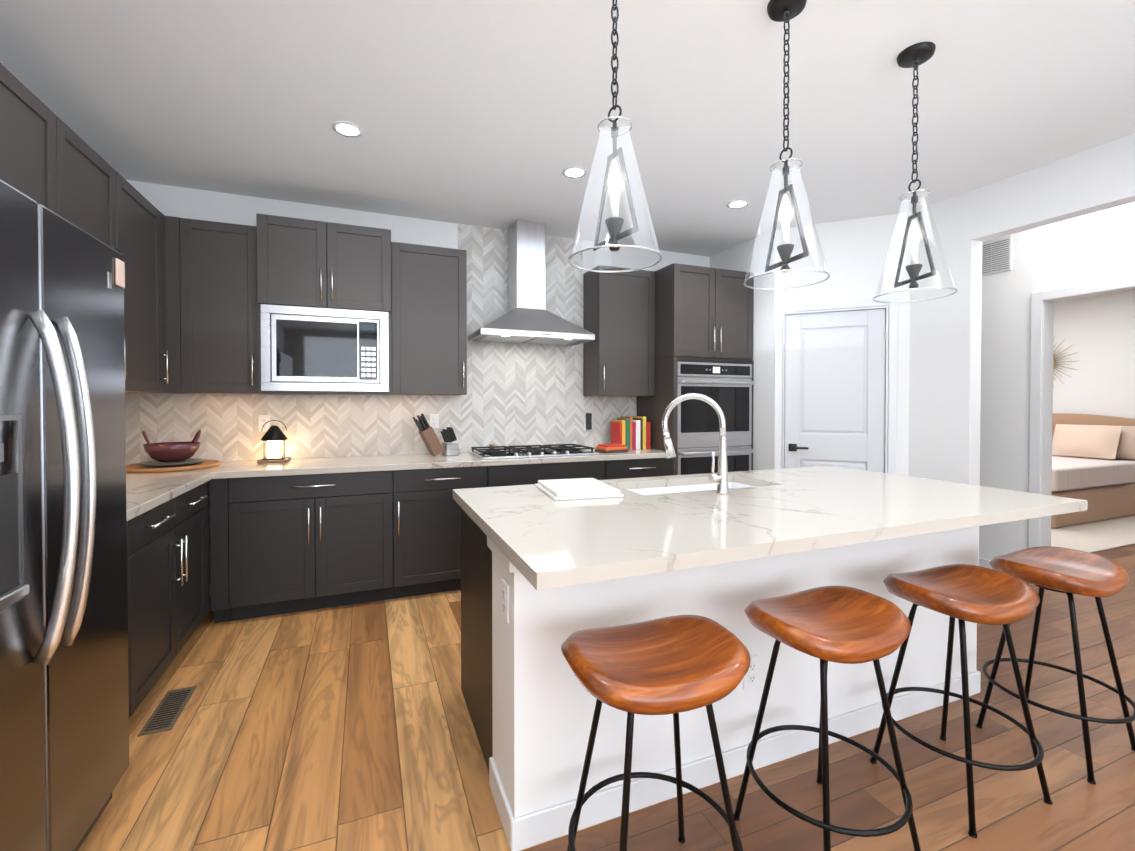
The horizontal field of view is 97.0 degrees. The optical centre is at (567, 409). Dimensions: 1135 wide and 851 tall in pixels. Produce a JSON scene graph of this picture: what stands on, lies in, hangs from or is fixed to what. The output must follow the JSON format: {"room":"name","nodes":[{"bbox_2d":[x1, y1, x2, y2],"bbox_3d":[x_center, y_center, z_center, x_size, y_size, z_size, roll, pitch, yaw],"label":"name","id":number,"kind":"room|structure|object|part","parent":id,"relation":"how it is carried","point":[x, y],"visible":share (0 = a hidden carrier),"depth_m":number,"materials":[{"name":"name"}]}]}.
{"room":"kitchen","nodes":[
{"label":"kitchen","id":0,"kind":"room"},
{"bbox_2d":[127,180,710,594],"bbox_3d":[-0.700,-0.119,4.163,4.705,2.740,0.120,0,1,-22],"label":"wall","id":1,"kind":"structure","parent":0,"point":[174,201],"depth_m":3.67,"materials":[{"name":"white paint"}]},
{"bbox_2d":[0,63,56,213],"bbox_3d":[-2.041,-0.621,1.691,0.358,1.072,0.510,0,1,-22],"label":"upper cabinet","id":2,"kind":"object","parent":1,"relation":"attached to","point":[28,164],"visible":0.35,"depth_m":1.81,"materials":[{"name":"grey paint"}]},
{"bbox_2d":[56,116,125,379],"bbox_3d":[-2.231,-0.627,2.164,0.358,1.072,0.507,0,1,-22],"label":"upper cabinet","id":3,"kind":"object","parent":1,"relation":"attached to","point":[86,187],"visible":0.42,"depth_m":2.18,"materials":[{"name":"grey paint"}]},
{"bbox_2d":[126,451,128,464],"bbox_3d":[-2.486,0.146,2.309,0.008,0.520,1.980,0,1,-22],"label":"tile backsplash","id":4,"kind":"structure","parent":1,"relation":"attached to","point":[127,452],"depth_m":3.24,"materials":[{"name":"beige tile"}]},
{"bbox_2d":[116,171,168,392],"bbox_3d":[-2.430,-0.633,2.662,0.358,1.072,0.565,0,1,-22],"label":"upper cabinet","id":5,"kind":"object","parent":1,"relation":"attached to","point":[138,228],"visible":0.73,"depth_m":2.72,"materials":[{"name":"grey paint"}]},
{"bbox_2d":[153,212,165,392],"bbox_3d":[-2.568,-0.638,2.950,0.317,1.070,0.068,0,1,-22],"label":"upper cabinet","id":6,"kind":"object","parent":1,"relation":"attached to","point":[163,303],"visible":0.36,"depth_m":3.01,"materials":[{"name":"grey paint"}]},
{"bbox_2d":[125,216,257,393],"bbox_3d":[-2.406,-0.640,3.202,0.804,1.072,0.358,0,1,-22],"label":"upper cabinet","id":7,"kind":"object","parent":1,"relation":"attached to","point":[211,305],"visible":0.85,"depth_m":3.13,"materials":[{"name":"grey paint"}]},
{"bbox_2d":[256,213,391,394],"bbox_3d":[-1.647,-0.673,3.468,0.801,1.133,0.428,0,1,-22],"label":"upper cabinet","id":8,"kind":"object","parent":1,"relation":"attached to","point":[323,308],"visible":1,"depth_m":3.29,"materials":[{"name":"grey paint"}]},
{"bbox_2d":[260,304,388,391],"bbox_3d":[-1.648,-0.399,3.472,0.763,0.548,0.381,0,1,-22],"label":"microwave","id":9,"kind":"object","parent":8,"relation":"in","point":[304,347],"depth_m":3.29,"materials":[{"name":"silver metal"}]},
{"bbox_2d":[125,223,635,463],"bbox_3d":[-1.115,-0.551,3.923,3.762,1.870,0.008,0,1,-22],"label":"tile backsplash","id":10,"kind":"structure","parent":1,"relation":"attached to","point":[524,394],"depth_m":4.05,"materials":[{"name":"beige tile"}]},
{"bbox_2d":[258,415,269,431],"bbox_3d":[-2.124,0.094,3.518,0.070,0.114,0.009,0,1,-22],"label":"outlet","id":11,"kind":"object","parent":10,"relation":"attached to","point":[264,419],"depth_m":3.51,"materials":[{"name":"white plastic"}]},
{"bbox_2d":[430,414,438,427],"bbox_3d":[-1.048,0.088,3.949,0.070,0.114,0.009,0,1,-22],"label":"outlet","id":12,"kind":"object","parent":10,"relation":"attached to","point":[434,418],"depth_m":3.95,"materials":[{"name":"white plastic"}]},
{"bbox_2d":[584,413,591,430],"bbox_3d":[0.185,0.106,4.421,0.070,0.157,0.050,0,1,-22],"label":"outlet","id":13,"kind":"object","parent":10,"relation":"attached to","point":[588,420],"depth_m":4.40,"materials":[{"name":"black plastic"}]},
{"bbox_2d":[391,242,466,394],"bbox_3d":[-1.042,-0.648,3.749,0.530,1.072,0.358,0,1,-22],"label":"upper cabinet","id":14,"kind":"object","parent":1,"relation":"attached to","point":[429,316],"visible":1,"depth_m":3.62,"materials":[{"name":"grey paint"}]},
{"bbox_2d":[468,219,594,346],"bbox_3d":[-0.293,-1.016,3.974,0.900,0.939,0.494,0,1,-22],"label":"range hood","id":15,"kind":"object","parent":1,"relation":"attached to","point":[528,317],"visible":1,"depth_m":3.93,"materials":[{"name":"silver metal"}]},
{"bbox_2d":[583,265,654,395],"bbox_3d":[0.455,-0.656,4.349,0.534,1.072,0.358,0,1,-22],"label":"upper cabinet","id":16,"kind":"object","parent":1,"relation":"attached to","point":[619,323],"visible":0.9,"depth_m":4.23,"materials":[{"name":"grey paint"}]},
{"bbox_2d":[0,0,1134,256],"bbox_3d":[2.877,-1.508,2.606,10.440,0.080,10.840,0,1,-22],"label":"ceiling","id":17,"kind":"structure","parent":0,"point":[484,112],"depth_m":2.36,"materials":[{"name":"white paint"}]},
{"bbox_2d":[332,121,362,137],"bbox_3d":[-1.151,-1.467,2.629,0.149,0.003,0.149,0,1,-31],"label":"recessed light","id":18,"kind":"object","parent":17,"relation":"in","point":[348,129],"depth_m":2.63,"materials":[{"name":"white paint"}]},
{"bbox_2d":[562,167,585,177],"bbox_3d":[0.042,-1.473,3.118,0.149,0.003,0.149,1,1,44],"label":"recessed light","id":19,"kind":"object","parent":17,"relation":"in","point":[573,172],"depth_m":3.11,"materials":[{"name":"white paint"}]},
{"bbox_2d":[568,0,661,272],"bbox_3d":[0.146,-0.958,1.550,0.288,0.993,0.288,0,1,-22],"label":"pendant light","id":20,"kind":"object","parent":17,"relation":"hanging from","point":[614,222],"visible":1,"depth_m":1.54,"materials":[{"name":"black"}]},
{"bbox_3d":[0.146,-0.669,1.554,0.288,0.415,0.288,0,1,-22],"label":"lamp shade","id":21,"kind":"part","parent":20,"relation":"part of","materials":[{"name":"clear glass"}]},
{"bbox_2d":[727,200,748,207],"bbox_3d":[1.223,-1.480,3.613,0.149,0.003,0.149,1,1,44],"label":"recessed light","id":22,"kind":"object","parent":17,"relation":"in","point":[737,203],"depth_m":3.61,"materials":[{"name":"white paint"}]},
{"bbox_2d":[743,0,829,289],"bbox_3d":[0.786,-0.962,1.807,0.288,0.993,0.288,0,1,-22],"label":"pendant light","id":23,"kind":"object","parent":17,"relation":"hanging from","point":[785,11],"visible":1,"depth_m":1.80,"materials":[{"name":"black"}]},
{"bbox_3d":[0.786,-0.673,1.811,0.288,0.415,0.288,0,1,-22],"label":"lamp shade","id":24,"kind":"part","parent":23,"relation":"part of","materials":[{"name":"clear glass"}]},
{"bbox_2d":[873,42,957,302],"bbox_3d":[1.427,-0.965,2.064,0.288,0.993,0.288,0,1,-22],"label":"pendant light","id":25,"kind":"object","parent":17,"relation":"hanging from","point":[915,56],"visible":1,"depth_m":2.05,"materials":[{"name":"black"}]},
{"bbox_3d":[1.427,-0.676,2.067,0.288,0.415,0.288,0,1,-22],"label":"lamp shade","id":26,"kind":"part","parent":25,"relation":"part of","materials":[{"name":"clear glass"}]},
{"bbox_2d":[78,544,1134,850],"bbox_3d":[2.877,1.311,2.643,10.440,0.080,10.840,0,1,-22],"label":"floor","id":27,"kind":"structure","parent":0,"point":[344,728],"depth_m":1.83,"materials":[{"name":"brown wood"}]},
{"bbox_2d":[0,179,128,850],"bbox_3d":[-1.569,0.388,1.123,0.786,1.807,0.910,0,1,-22],"label":"refrigerator","id":28,"kind":"object","parent":27,"relation":"on","point":[64,728],"visible":1,"depth_m":1.26,"materials":[{"name":"silver metal"}]},
{"bbox_2d":[127,521,129,717],"bbox_3d":[-1.893,0.849,1.663,0.598,0.870,0.316,0,1,-22],"label":"base cabinet","id":29,"kind":"object","parent":27,"relation":"on","point":[128,621],"visible":0.06,"depth_m":1.91,"materials":[{"name":"black paint"}]},
{"bbox_2d":[137,686,196,735],"bbox_3d":[-1.695,1.274,2.140,0.110,0.007,0.330,0,1,-22],"label":"floor vent","id":30,"kind":"object","parent":27,"relation":"in","point":[166,714],"visible":1,"depth_m":2.12,"materials":[{"name":"black metal"}]},
{"bbox_2d":[127,483,207,716],"bbox_3d":[-2.118,0.841,2.277,0.638,0.870,0.990,0,1,-22],"label":"base cabinet","id":31,"kind":"object","parent":27,"relation":"on","point":[167,577],"visible":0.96,"depth_m":2.26,"materials":[{"name":"black paint"}]},
{"bbox_2d":[126,468,217,520],"bbox_3d":[-2.076,0.388,2.141,0.626,0.040,1.350,0,1,-22],"label":"countertop","id":32,"kind":"structure","parent":31,"relation":"on","point":[145,492],"depth_m":2.42,"materials":[{"name":"stone"}]},
{"bbox_2d":[204,482,209,613],"bbox_3d":[-2.335,0.835,2.761,0.594,0.870,0.068,0,1,-22],"label":"base cabinet","id":33,"kind":"object","parent":27,"relation":"on","point":[207,546],"visible":0.11,"depth_m":2.88,"materials":[{"name":"black paint"}]},
{"bbox_2d":[209,478,231,622],"bbox_3d":[-2.138,0.829,3.197,0.089,0.870,0.586,0,1,-22],"label":"base cabinet","id":34,"kind":"object","parent":27,"relation":"on","point":[219,552],"visible":0.32,"depth_m":2.93,"materials":[{"name":"black paint"}]},
{"bbox_2d":[228,471,392,620],"bbox_3d":[-1.665,0.827,3.368,0.912,0.870,0.638,0,1,-22],"label":"base cabinet","id":35,"kind":"object","parent":27,"relation":"on","point":[298,543],"visible":0.94,"depth_m":3.10,"materials":[{"name":"black paint"}]},
{"bbox_2d":[393,466,486,598],"bbox_3d":[-0.951,0.823,3.654,0.626,0.870,0.638,0,1,-22],"label":"base cabinet","id":36,"kind":"object","parent":27,"relation":"on","point":[426,533],"visible":0.77,"depth_m":3.37,"materials":[{"name":"black paint"}]},
{"bbox_2d":[487,461,604,486],"bbox_3d":[-0.235,0.819,3.941,0.914,0.870,0.638,0,1,-22],"label":"base cabinet","id":37,"kind":"object","parent":27,"relation":"on","point":[513,475],"visible":0.12,"depth_m":3.65,"materials":[{"name":"black paint"}]},
{"bbox_2d":[178,448,665,478],"bbox_3d":[-0.992,0.368,3.641,3.753,0.040,0.627,0,1,-22],"label":"countertop","id":38,"kind":"structure","parent":37,"relation":"on","point":[329,465],"depth_m":3.41,"materials":[{"name":"stone"}]},
{"bbox_2d":[126,429,220,472],"bbox_3d":[-2.422,0.240,3.079,0.484,0.230,0.484,0,1,-22],"label":"tray","id":39,"kind":"object","parent":38,"relation":"on","point":[171,456],"visible":0.96,"depth_m":3.00,"materials":[{"name":"brown wood"}]},
{"bbox_2d":[257,420,290,462],"bbox_3d":[-1.987,0.209,3.404,0.175,0.282,0.175,0,1,-22],"label":"lantern lamp","id":40,"kind":"object","parent":38,"relation":"on","point":[274,437],"visible":1,"depth_m":3.37,"materials":[{"name":"white glass"}]},
{"bbox_2d":[469,444,598,459],"bbox_3d":[-0.269,0.319,3.933,0.910,0.050,0.510,0,1,-22],"label":"cooktop","id":41,"kind":"object","parent":38,"relation":"in","point":[508,452],"visible":1,"depth_m":3.83,"materials":[{"name":"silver metal"}]},
{"bbox_2d":[595,416,650,452],"bbox_3d":[0.466,0.200,4.235,0.560,0.280,0.405,0,1,-22],"label":"books","id":42,"kind":"object","parent":38,"relation":"on","point":[631,433],"visible":0.98,"depth_m":4.29,"materials":[{"name":"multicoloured paper"}]},
{"bbox_2d":[605,458,672,479],"bbox_3d":[0.472,0.815,4.225,0.608,0.870,0.638,0,1,-22],"label":"base cabinet","id":43,"kind":"object","parent":27,"relation":"on","point":[633,468],"visible":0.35,"depth_m":3.95,"materials":[{"name":"black paint"}]},
{"bbox_2d":[561,615,750,850],"bbox_3d":[0.220,0.937,1.282,0.465,0.707,0.438,0,1,-22],"label":"bar stool","id":44,"kind":"object","parent":27,"relation":"on","point":[675,666],"visible":1,"depth_m":1.22,"materials":[{"name":"brown wood"}]},
{"bbox_2d":[637,263,753,475],"bbox_3d":[1.139,0.027,4.471,0.818,2.440,0.657,0,1,-22],"label":"tall cabinet","id":45,"kind":"object","parent":27,"relation":"on","point":[704,318],"visible":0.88,"depth_m":4.20,"materials":[{"name":"black wood"}]},
{"bbox_2d":[677,362,753,474],"bbox_3d":[1.151,0.257,4.467,0.760,1.310,0.634,0,1,-22],"label":"wall oven","id":46,"kind":"object","parent":45,"relation":"in","point":[730,384],"depth_m":4.20,"materials":[{"name":"silver metal"}]},
{"bbox_2d":[459,505,1037,850],"bbox_3d":[0.731,0.842,2.214,2.240,0.870,1.132,0,1,-22],"label":"kitchen island","id":47,"kind":"object","parent":27,"relation":"on","point":[531,716],"depth_m":1.72,"materials":[{"name":"white paint"}]},
{"bbox_2d":[452,466,1087,592],"bbox_3d":[0.795,0.388,2.179,2.360,0.040,1.230,0,1,-22],"label":"island countertop","id":48,"kind":"structure","parent":47,"relation":"on","point":[552,544],"depth_m":1.76,"materials":[{"name":"white stone"}]},
{"bbox_2d":[535,478,622,500],"bbox_3d":[0.041,0.351,2.258,0.300,0.030,0.380,0,1,-16],"label":"cutting board","id":49,"kind":"object","parent":48,"relation":"on","point":[572,489],"visible":1,"depth_m":2.15,"materials":[{"name":"white plastic"}]},
{"bbox_2d":[624,481,751,492],"bbox_3d":[0.624,0.514,2.473,0.804,0.244,0.384,0,1,-22],"label":"sink","id":50,"kind":"object","parent":48,"relation":"in","point":[683,485],"depth_m":2.65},
{"bbox_2d":[662,393,731,492],"bbox_3d":[0.574,0.146,2.250,0.224,0.442,0.225,0,1,-22],"label":"faucet","id":51,"kind":"object","parent":48,"relation":"on","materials":[{"name":"silver metal"}]},
{"bbox_2d":[734,586,920,850],"bbox_3d":[0.768,0.934,1.501,0.464,0.707,0.438,0,1,-22],"label":"bar stool","id":52,"kind":"object","parent":27,"relation":"on","point":[840,624],"visible":1,"depth_m":1.44,"materials":[{"name":"brown wood"}]},
{"bbox_2d":[870,564,1052,837],"bbox_3d":[1.343,0.931,1.732,0.464,0.707,0.438,0,1,-22],"label":"bar stool","id":53,"kind":"object","parent":27,"relation":"on","point":[962,593],"visible":0.98,"depth_m":1.66,"materials":[{"name":"brown wood"}]},
{"bbox_2d":[976,546,1134,784],"bbox_3d":[1.900,0.928,1.955,0.466,0.707,0.437,0,1,-22],"label":"bar stool","id":54,"kind":"object","parent":27,"relation":"on","point":[1068,572],"visible":0.9,"depth_m":1.90,"materials":[{"name":"brown wood"}]},
{"bbox_2d":[1051,515,1134,552],"bbox_3d":[4.934,1.220,6.042,3.250,0.011,2.820,0,1,-22],"label":"rug","id":55,"kind":"object","parent":27,"relation":"on","point":[1093,537],"depth_m":4.92,"materials":[{"name":"beige fabric"}]},
{"bbox_2d":[1051,413,1134,527],"bbox_3d":[5.687,0.631,6.346,2.180,1.157,1.800,0,1,-22],"label":"bed","id":56,"kind":"object","parent":55,"relation":"on","point":[1093,460],"visible":0.52,"depth_m":5.71,"materials":[{"name":"beige fabric"}]},
{"bbox_2d":[711,227,790,469],"bbox_3d":[1.625,-0.124,4.540,0.131,2.740,0.872,0,1,-22],"label":"wall","id":57,"kind":"structure","parent":0,"point":[737,258],"depth_m":4.26,"materials":[{"name":"white paint"}]},
{"bbox_2d":[791,213,902,474],"bbox_3d":[2.161,-0.117,4.045,0.510,2.740,0.630,0,1,-22],"label":"wall","id":58,"kind":"structure","parent":0,"point":[855,251],"depth_m":3.92,"materials":[{"name":"white paint"}]},
{"bbox_2d":[784,309,885,472],"bbox_3d":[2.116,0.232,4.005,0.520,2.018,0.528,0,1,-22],"label":"pantry door","id":59,"kind":"structure","parent":58,"relation":"in","point":[835,389],"depth_m":3.98,"materials":[{"name":"white paint"}]},
{"bbox_2d":[774,297,897,474],"bbox_3d":[2.127,0.199,4.035,0.859,2.107,0.138,0,1,23],"label":"door frame","id":60,"kind":"structure","parent":58,"relation":"attached to","point":[891,368],"depth_m":3.88,"materials":[{"name":"white paint"}]},
{"bbox_2d":[899,229,926,477],"bbox_3d":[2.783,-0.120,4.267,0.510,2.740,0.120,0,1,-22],"label":"wall","id":61,"kind":"structure","parent":0,"point":[912,315],"depth_m":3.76,"materials":[{"name":"white paint"}]},
{"bbox_2d":[923,169,1134,565],"bbox_3d":[2.958,-0.126,4.731,0.120,2.740,6.990,0,1,-22],"label":"wall","id":62,"kind":"structure","parent":0,"point":[963,393],"depth_m":3.62,"materials":[{"name":"white paint"}]},
{"bbox_2d":[979,558,991,568],"bbox_3d":[3.188,1.203,3.997,0.012,0.100,0.715,0,1,-22],"label":"baseboard","id":63,"kind":"structure","parent":62,"relation":"attached to","point":[984,563],"depth_m":3.88,"materials":[{"name":"white paint"}]},
{"bbox_2d":[982,235,1011,275],"bbox_3d":[3.216,-1.168,3.891,0.014,0.255,0.375,0,1,-22],"label":"air vent","id":64,"kind":"object","parent":62,"relation":"in","point":[996,255],"visible":0.56,"depth_m":3.80,"materials":[{"name":"white metal"}]},
{"bbox_2d":[1053,337,1077,386],"bbox_3d":[6.612,-0.651,6.970,0.021,0.740,0.740,0,1,-22],"label":"sunburst mirror","id":65,"kind":"object","parent":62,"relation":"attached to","point":[1054,362],"visible":0.27,"depth_m":6.82,"materials":[{"name":"gold metal"}]},
{"bbox_2d":[1028,276,1134,585],"bbox_3d":[3.585,0.217,3.147,0.138,2.095,1.065,0,1,-22],"label":"door frame","id":66,"kind":"structure","parent":62,"relation":"attached to","point":[1041,399],"depth_m":3.57,"materials":[{"name":"white paint"}]}
]}

